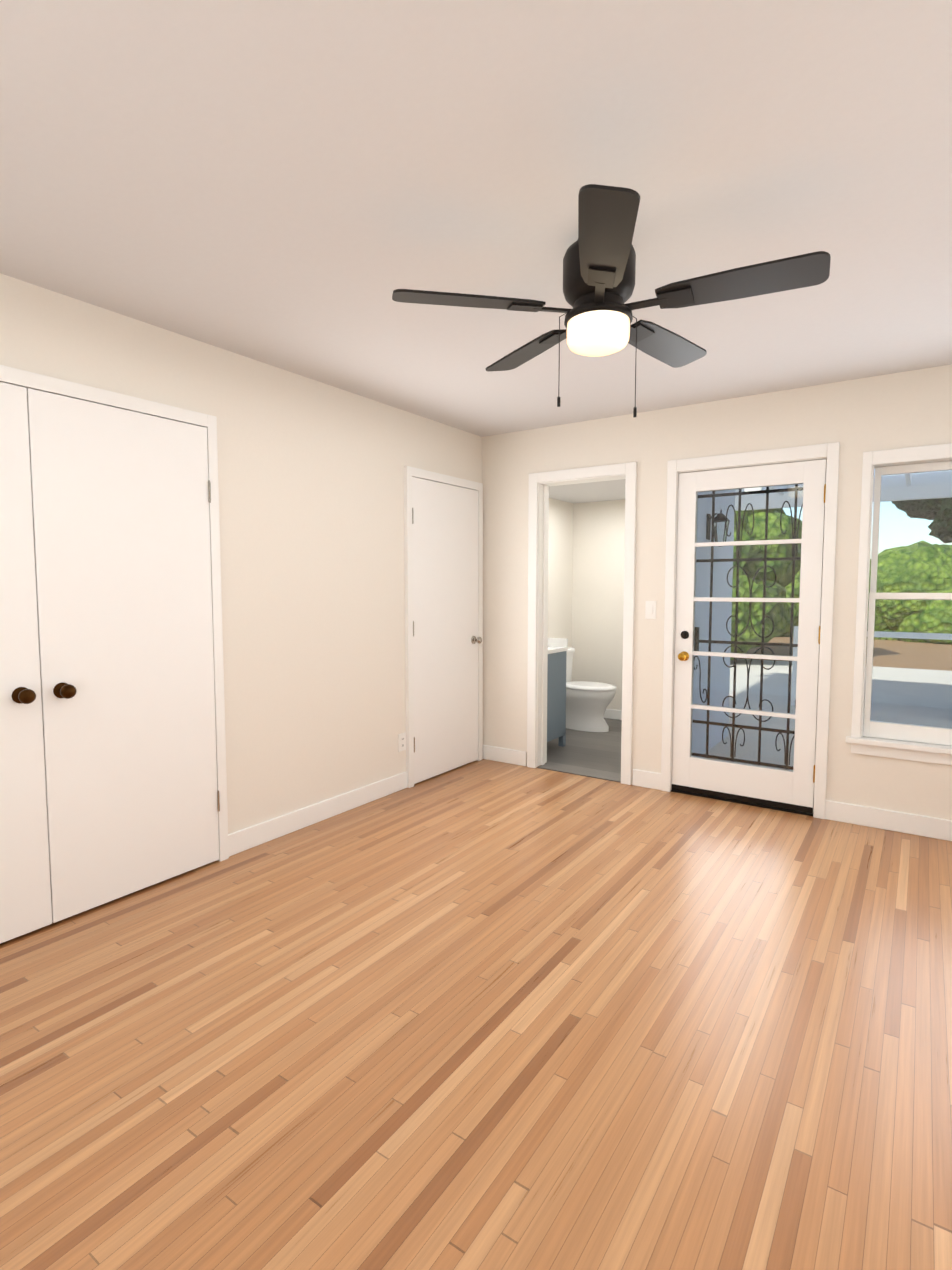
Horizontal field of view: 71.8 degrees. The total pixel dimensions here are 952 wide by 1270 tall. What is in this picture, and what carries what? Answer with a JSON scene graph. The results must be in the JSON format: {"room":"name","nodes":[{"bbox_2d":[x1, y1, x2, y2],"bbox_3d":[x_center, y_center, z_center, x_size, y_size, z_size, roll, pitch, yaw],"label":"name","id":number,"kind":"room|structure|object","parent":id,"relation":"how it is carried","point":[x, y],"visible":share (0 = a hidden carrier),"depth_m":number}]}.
{"room":"empty bedroom","nodes":[
{"label":"empty bedroom","id":0,"kind":"room"},
{"bbox_2d":[0,273,481,833],"bbox_3d":[-1.323,-0.128,3.128,0.150,2.440,4.640,3,5,34],"label":"wall","id":1,"kind":"structure","parent":0,"point":[310,479],"depth_m":3.49},
{"bbox_2d":[0,382,51,943],"bbox_3d":[-1.837,0.131,2.168,0.092,2.038,0.737,3,5,34],"label":"closet door","id":2,"kind":"structure","parent":1,"relation":"in","point":[25,898],"depth_m":2.43},
{"bbox_2d":[0,365,228,943],"bbox_3d":[-1.658,0.084,2.492,0.028,2.110,1.566,3,5,34],"label":"trim","id":3,"kind":"structure","parent":1,"relation":"attached to","point":[30,380],"depth_m":3.05},
{"bbox_2d":[27,388,219,922],"bbox_3d":[-1.420,0.087,2.779,0.092,2.038,0.737,3,5,34],"label":"closet door","id":4,"kind":"structure","parent":1,"relation":"in","point":[121,499],"depth_m":2.74},
{"bbox_2d":[228,771,406,855],"bbox_3d":[-0.840,0.994,3.774,0.014,0.110,1.365,3,5,34],"label":"baseboard","id":5,"kind":"structure","parent":1,"relation":"attached to","point":[247,838],"depth_m":3.65},
{"bbox_2d":[398,732,405,751],"bbox_3d":[-0.481,0.699,4.286,0.009,0.115,0.070,3,5,34],"label":"electrical outlet plate","id":6,"kind":"object","parent":1,"relation":"attached to","point":[401,741],"visible":1,"depth_m":4.28},
{"bbox_2d":[404,466,482,787],"bbox_3d":[-0.205,-0.060,4.620,0.028,2.090,0.870,3,5,34],"label":"door frame","id":7,"kind":"structure","parent":1,"relation":"attached to","point":[410,472],"depth_m":4.32},
{"bbox_2d":[412,477,481,783],"bbox_3d":[-0.178,-0.035,4.599,0.090,2.018,0.770,3,5,34],"label":"hall door","id":8,"kind":"structure","parent":1,"relation":"in","point":[447,640],"depth_m":4.58},
{"bbox_2d":[0,718,951,1269],"bbox_3d":[0.625,1.145,3.096,4.010,0.106,6.630,3,5,34],"label":"floor","id":9,"kind":"structure","parent":0,"point":[484,1015],"depth_m":1.89},
{"bbox_2d":[547,638,567,746],"bbox_3d":[0.378,0.453,5.383,0.574,0.944,0.496,3,5,34],"label":"bathroom vanity","id":10,"kind":"object","parent":9,"relation":"on","point":[556,689],"visible":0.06,"depth_m":5.31},
{"bbox_2d":[566,647,616,731],"bbox_3d":[0.942,0.509,6.105,0.718,0.729,0.547,3,5,34],"label":"toilet","id":11,"kind":"object","parent":9,"relation":"on","point":[587,703],"visible":0.67,"depth_m":6.00},
{"bbox_2d":[0,0,951,436],"bbox_3d":[0.107,-1.341,2.154,4.010,0.120,4.790,3,5,34],"label":"ceiling","id":12,"kind":"structure","parent":0,"point":[304,188],"depth_m":1.80},
{"bbox_2d":[392,184,830,416],"bbox_3d":[0.434,-0.999,2.147,1.271,0.560,1.278,3,5,34],"label":"ceiling fan","id":13,"kind":"object","parent":12,"relation":"hanging from","point":[599,265],"visible":1,"depth_m":2.03},
{"bbox_2d":[548,498,572,680],"bbox_3d":[0.456,-0.372,6.086,0.130,2.700,1.970,3,5,34],"label":"wall","id":14,"kind":"structure","parent":0,"point":[560,565],"depth_m":6.51},
{"bbox_2d":[549,479,625,503],"bbox_3d":[1.056,-1.304,5.530,1.410,0.100,1.840,3,5,34],"label":"ceiling","id":15,"kind":"structure","parent":0,"point":[610,490],"depth_m":5.85},
{"bbox_2d":[572,500,624,709],"bbox_3d":[1.635,-0.394,6.395,1.470,2.700,0.130,3,5,34],"label":"wall","id":16,"kind":"structure","parent":0,"point":[598,582],"depth_m":6.59},
{"bbox_2d":[603,709,621,719],"bbox_3d":[1.571,0.803,6.440,1.410,0.094,0.013,3,5,34],"label":"baseboard","id":17,"kind":"structure","parent":16,"relation":"attached to","point":[612,714],"depth_m":6.56},
{"bbox_2d":[692,489,734,756],"bbox_3d":[1.729,-0.309,5.221,0.130,2.700,1.970,3,5,34],"label":"wall","id":18,"kind":"structure","parent":0,"point":[700,610],"depth_m":5.52},
{"bbox_2d":[706,509,729,546],"bbox_3d":[1.914,-0.844,5.196,0.160,0.290,0.120,3,5,34],"label":"sconce","id":19,"kind":"object","parent":18,"relation":"attached to","point":[722,517],"depth_m":5.20},
{"bbox_2d":[482,364,951,819],"bbox_3d":[1.413,-0.202,4.159,4.010,2.440,0.150,3,5,34],"label":"wall","id":20,"kind":"structure","parent":0,"point":[856,418],"depth_m":4.08},
{"bbox_2d":[483,745,526,765],"bbox_3d":[0.206,0.908,4.964,0.400,0.110,0.014,3,5,34],"label":"baseboard","id":21,"kind":"structure","parent":20,"relation":"attached to","point":[517,757],"depth_m":4.95},
{"bbox_2d":[527,462,636,784],"bbox_3d":[0.751,-0.078,4.608,0.796,2.128,0.170,3,5,34],"label":"door frame","id":22,"kind":"structure","parent":20,"relation":"attached to","point":[540,483],"depth_m":4.69},
{"bbox_2d":[645,601,655,618],"bbox_3d":[1.131,-0.163,4.257,0.070,0.117,0.010,3,5,34],"label":"light switch","id":23,"kind":"object","parent":20,"relation":"attached to","point":[650,609],"visible":1,"depth_m":4.25},
{"bbox_2d":[672,459,826,812],"bbox_3d":[1.602,0.011,3.942,0.827,2.014,0.112,3,5,34],"label":"door","id":24,"kind":"structure","parent":20,"relation":"in","point":[793,789],"depth_m":3.94},
{"bbox_2d":[661,442,839,818],"bbox_3d":[1.647,-0.027,4.012,0.950,2.112,0.190,3,5,34],"label":"door frame","id":25,"kind":"structure","parent":20,"relation":"attached to","point":[829,452],"depth_m":3.79},
{"bbox_2d":[825,800,951,840],"bbox_3d":[2.429,1.017,3.454,1.060,0.110,0.014,3,5,34],"label":"baseboard","id":26,"kind":"structure","parent":20,"relation":"attached to","point":[926,826],"depth_m":3.57},
{"bbox_2d":[846,443,951,764],"bbox_3d":[2.528,-0.150,3.399,1.006,1.645,0.235,3,5,34],"label":"window","id":27,"kind":"structure","parent":20,"relation":"in","point":[929,734],"depth_m":3.55},
{"label":"outside","id":28,"kind":"structure","parent":0,"visible":0},
{"bbox_2d":[744,487,761,494],"bbox_3d":[2.896,-1.516,6.878,0.190,0.092,0.190,3,5,34],"label":"ceiling light","id":29,"kind":"object","parent":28,"point":[748,489],"depth_m":6.81},
{"bbox_2d":[703,659,951,769],"bbox_3d":[2.100,1.502,-0.754,70.000,0.150,25.600,3,5,34],"label":"patio","id":30,"kind":"structure","parent":28,"point":[932,690],"depth_m":7.84},
{"bbox_2d":[692,484,802,769],"bbox_3d":[1.698,0.018,4.090,0.865,2.090,0.070,3,5,34],"label":"security grille","id":31,"kind":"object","parent":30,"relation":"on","point":[765,559],"depth_m":4.10},
{"bbox_2d":[730,508,801,659],"bbox_3d":[4.068,-1.400,13.105,4.745,4.087,3.704,3,5,34],"label":"tree","id":32,"kind":"object","parent":30,"relation":"on","point":[786,523],"depth_m":11.72},
{"bbox_2d":[791,626,951,705],"bbox_3d":[4.325,0.390,7.205,1.550,0.920,0.080,3,5,34],"label":"fence rail","id":33,"kind":"object","parent":30,"relation":"on","point":[881,634],"depth_m":7.08},
{"bbox_2d":[892,498,951,543],"bbox_3d":[7.832,-1.571,7.752,4.994,4.806,3.536,3,5,34],"label":"tree","id":34,"kind":"object","parent":30,"relation":"on","point":[921,509],"depth_m":8.21},
{"bbox_2d":[737,637,951,670],"bbox_3d":[25.182,-0.939,33.044,130.000,0.140,56.400,3,5,34],"label":"dirt","id":35,"kind":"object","parent":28,"point":[896,660],"depth_m":13.75},
{"bbox_2d":[776,540,951,644],"bbox_3d":[12.086,-1.320,17.347,65.162,4.798,4.170,3,5,34],"label":"hedge","id":36,"kind":"object","parent":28,"point":[909,580],"depth_m":16.52},
{"bbox_3d":[6.313,-0.196,5.805,3.200,2.290,0.380,3,5,34],"label":"porch column","id":37,"kind":"structure","parent":0,"visible":0},
{"bbox_2d":[735,469,951,510],"bbox_3d":[3.766,-1.466,5.135,7.100,0.340,4.260,3,5,34],"label":"porch roof","id":38,"kind":"structure","parent":37,"relation":"on","point":[895,496],"depth_m":6.98}
]}

